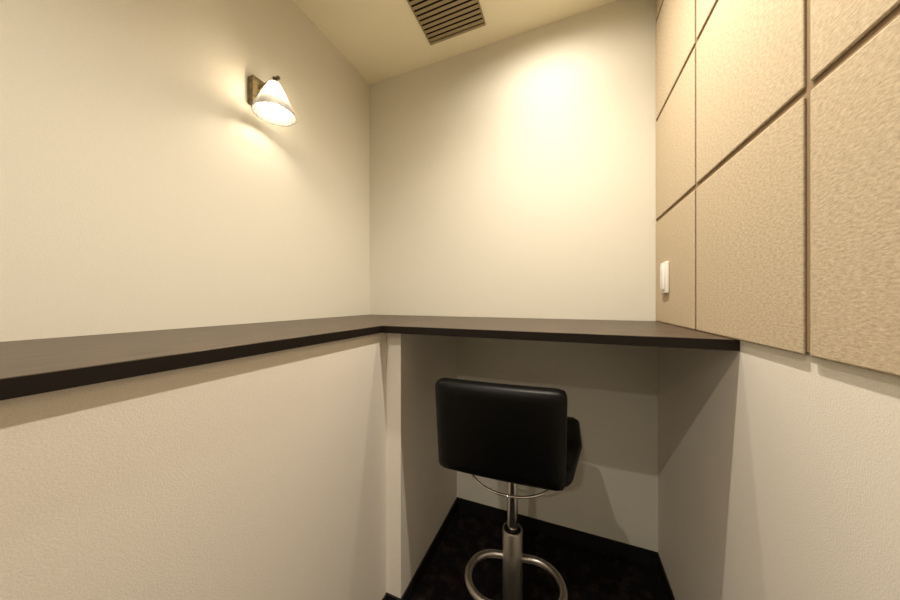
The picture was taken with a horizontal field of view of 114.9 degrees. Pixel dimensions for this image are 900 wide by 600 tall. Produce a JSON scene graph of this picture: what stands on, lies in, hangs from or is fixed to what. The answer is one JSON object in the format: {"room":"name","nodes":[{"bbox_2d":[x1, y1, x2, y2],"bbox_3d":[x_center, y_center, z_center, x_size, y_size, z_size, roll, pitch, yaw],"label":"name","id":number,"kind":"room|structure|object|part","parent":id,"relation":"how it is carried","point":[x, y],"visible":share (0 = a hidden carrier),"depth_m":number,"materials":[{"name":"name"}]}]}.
{"room":"phone booth room","nodes":[
{"label":"phone booth room","id":0,"kind":"room"},
{"bbox_2d":[0,0,369,341],"bbox_3d":[-1.327,-0.095,-0.273,0.100,2.360,4.500,0,0,22],"label":"wall","id":1,"kind":"structure","parent":0,"point":[142,188],"depth_m":0.85,"materials":[{"name":"white paint"}]},
{"bbox_2d":[248,75,296,126],"bbox_3d":[-0.647,-0.740,1.038,0.178,0.151,0.140,0,0,22],"label":"wall lamp","id":2,"kind":"object","parent":1,"relation":"attached to","point":[271,91],"visible":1,"depth_m":1.02,"materials":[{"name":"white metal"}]},
{"bbox_3d":[-0.716,-0.766,1.065,0.030,0.100,0.052,0,0,22],"label":"mount plate","id":3,"kind":"part","parent":2,"relation":"part of","materials":[{"name":"brown metal"}]},
{"bbox_3d":[-0.661,-0.786,1.043,0.096,0.025,0.009,0,0,22],"label":"arm","id":4,"kind":"part","parent":2,"relation":"part of","materials":[{"name":"brown metal"}]},
{"bbox_3d":[-0.630,-0.726,1.031,0.037,0.070,0.037,0,0,22],"label":"light bulb","id":5,"kind":"part","parent":2,"relation":"part of","materials":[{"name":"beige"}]},
{"bbox_2d":[0,333,456,599],"bbox_3d":[-0.650,0.598,0.532,0.552,0.974,2.300,0,0,22],"label":"wall","id":6,"kind":"structure","parent":0,"point":[312,472],"depth_m":0.55,"materials":[{"name":"paint"}]},
{"bbox_2d":[0,315,447,400],"bbox_3d":[-0.675,0.098,0.531,0.507,0.024,2.320,0,0,22],"label":"countertop","id":7,"kind":"structure","parent":6,"relation":"on","point":[34,366],"depth_m":0.52,"materials":[{"name":"black wood"}]},
{"bbox_2d":[382,497,457,599],"bbox_3d":[-0.419,1.056,0.439,0.064,0.059,2.300,0,0,22],"label":"baseboard","id":8,"kind":"structure","parent":6,"relation":"attached to","point":[411,588],"depth_m":1.16,"materials":[{"name":"black plastic"}]},
{"bbox_2d":[293,0,616,84],"bbox_3d":[-0.620,-1.325,-0.558,1.625,0.100,4.500,0,0,22],"label":"ceiling","id":9,"kind":"structure","parent":0,"point":[382,40],"depth_m":1.35,"materials":[{"name":"white paint"}]},
{"bbox_2d":[407,0,485,44],"bbox_3d":[-0.019,-1.271,1.247,0.283,0.008,0.283,0,0,22],"label":"ceiling vent","id":10,"kind":"object","parent":9,"relation":"in","point":[439,20],"visible":1,"depth_m":1.29,"materials":[{"name":"brown metal"}]},
{"bbox_2d":[370,0,657,551],"bbox_3d":[0.204,-0.095,1.481,1.425,2.360,0.100,0,0,22],"label":"wall","id":11,"kind":"structure","parent":0,"point":[514,176],"depth_m":1.33,"materials":[{"name":"white paint"}]},
{"bbox_2d":[458,497,656,566],"bbox_3d":[0.440,1.056,1.329,0.862,0.059,0.006,0,0,22],"label":"baseboard","id":12,"kind":"structure","parent":11,"relation":"attached to","point":[642,555],"depth_m":1.29,"materials":[{"name":"black plastic"}]},
{"bbox_2d":[382,316,739,350],"bbox_3d":[0.309,0.098,1.064,0.918,0.024,0.595,0,0,22],"label":"desk","id":13,"kind":"object","parent":11,"relation":"attached to","point":[612,332],"visible":0.99,"depth_m":0.83,"materials":[{"name":"black wood"}]},
{"bbox_2d":[411,510,667,599],"bbox_3d":[-0.620,1.135,-0.558,1.625,0.100,4.500,0,0,22],"label":"floor","id":14,"kind":"structure","parent":0,"point":[587,573],"depth_m":1.15,"materials":[{"name":"black carpet"}]},
{"bbox_2d":[435,378,581,599],"bbox_3d":[0.197,0.650,0.891,0.390,0.870,0.409,0,0,22],"label":"bar stool","id":15,"kind":"object","parent":14,"relation":"on","point":[514,435],"visible":1,"depth_m":0.73,"materials":[{"name":"black leather"}]},
{"bbox_3d":[0.123,0.339,0.743,0.335,0.248,0.074,0,0,20],"label":"backrest","id":16,"kind":"part","parent":15,"relation":"part of","materials":[{"name":"black leather"}]},
{"bbox_3d":[0.206,0.436,0.914,0.390,0.059,0.360,0,0,22],"label":"seat","id":17,"kind":"part","parent":15,"relation":"part of","materials":[{"name":"black leather"}]},
{"bbox_2d":[658,328,899,599],"bbox_3d":[0.087,-0.095,-0.844,0.100,2.360,4.500,0,0,22],"label":"wall","id":18,"kind":"structure","parent":0,"point":[779,470],"depth_m":0.52,"materials":[{"name":"paint"}]},
{"bbox_2d":[656,0,662,20],"bbox_3d":[0.769,-1.205,0.994,0.004,0.140,0.382,0,0,22],"label":"panel","id":19,"kind":"object","parent":18,"relation":"attached to","point":[658,2],"visible":1,"depth_m":1.13,"materials":[{"name":"beige fabric"}]},
{"bbox_2d":[657,552,674,599],"bbox_3d":[0.038,1.056,-0.824,0.006,0.059,4.300,0,0,22],"label":"baseboard","id":20,"kind":"structure","parent":18,"relation":"attached to","point":[667,588],"depth_m":1.07,"materials":[{"name":"black plastic"}]},
{"bbox_2d":[656,190,694,329],"bbox_3d":[0.769,-0.114,0.994,0.004,0.398,0.382,0,0,22],"label":"panel","id":21,"kind":"object","parent":18,"relation":"attached to","point":[675,231],"visible":1,"depth_m":0.93,"materials":[{"name":"beige fabric"}]},
{"bbox_2d":[660,261,668,293],"bbox_3d":[0.780,-0.081,1.047,0.015,0.114,0.070,0,0,22],"label":"wall switch","id":22,"kind":"object","parent":21,"relation":"attached to","point":[664,267],"visible":1,"depth_m":1.03,"materials":[{"name":"white plastic"}]},
{"bbox_2d":[656,48,694,219],"bbox_3d":[0.769,-0.522,0.994,0.004,0.392,0.382,0,0,22],"label":"panel","id":23,"kind":"object","parent":18,"relation":"attached to","point":[675,126],"visible":1,"depth_m":0.95,"materials":[{"name":"beige fabric"}]},
{"bbox_2d":[656,0,694,119],"bbox_3d":[0.769,-0.927,0.994,0.004,0.392,0.382,0,0,22],"label":"panel","id":24,"kind":"object","parent":18,"relation":"attached to","point":[675,24],"visible":1,"depth_m":0.99,"materials":[{"name":"beige fabric"}]},
{"bbox_2d":[696,0,716,38],"bbox_3d":[0.619,-0.927,0.623,0.004,0.392,0.392,0,0,22],"label":"panel","id":25,"kind":"object","parent":18,"relation":"attached to","point":[704,8],"visible":1,"depth_m":0.77,"materials":[{"name":"beige fabric"}]},
{"bbox_2d":[696,97,805,354],"bbox_3d":[0.619,-0.114,0.623,0.004,0.398,0.392,0,0,22],"label":"panel","id":26,"kind":"object","parent":18,"relation":"attached to","point":[751,211],"visible":1,"depth_m":0.54,"materials":[{"name":"beige fabric"}]},
{"bbox_2d":[696,0,805,182],"bbox_3d":[0.619,-0.522,0.623,0.004,0.392,0.392,0,0,22],"label":"panel","id":27,"kind":"object","parent":18,"relation":"attached to","point":[751,54],"visible":1,"depth_m":0.59,"materials":[{"name":"beige fabric"}]},
{"bbox_2d":[657,0,899,352],"bbox_3d":[0.039,-0.598,-0.825,0.004,1.355,4.300,0,0,22],"label":"trim","id":28,"kind":"structure","parent":18,"relation":"attached to","point":[810,85],"depth_m":0.44,"materials":[{"name":"brown wood"}]},
{"bbox_2d":[810,14,899,376],"bbox_3d":[0.468,-0.114,0.248,0.004,0.398,0.392,0,0,22],"label":"panel","id":29,"kind":"object","parent":18,"relation":"attached to","point":[855,109],"visible":1,"depth_m":0.36,"materials":[{"name":"beige fabric"}]},
{"bbox_2d":[810,0,899,80],"bbox_3d":[0.468,-0.522,0.248,0.004,0.392,0.392,0,0,22],"label":"panel","id":30,"kind":"object","parent":18,"relation":"attached to","point":[836,26],"visible":1,"depth_m":0.39,"materials":[{"name":"beige fabric"}]}
]}

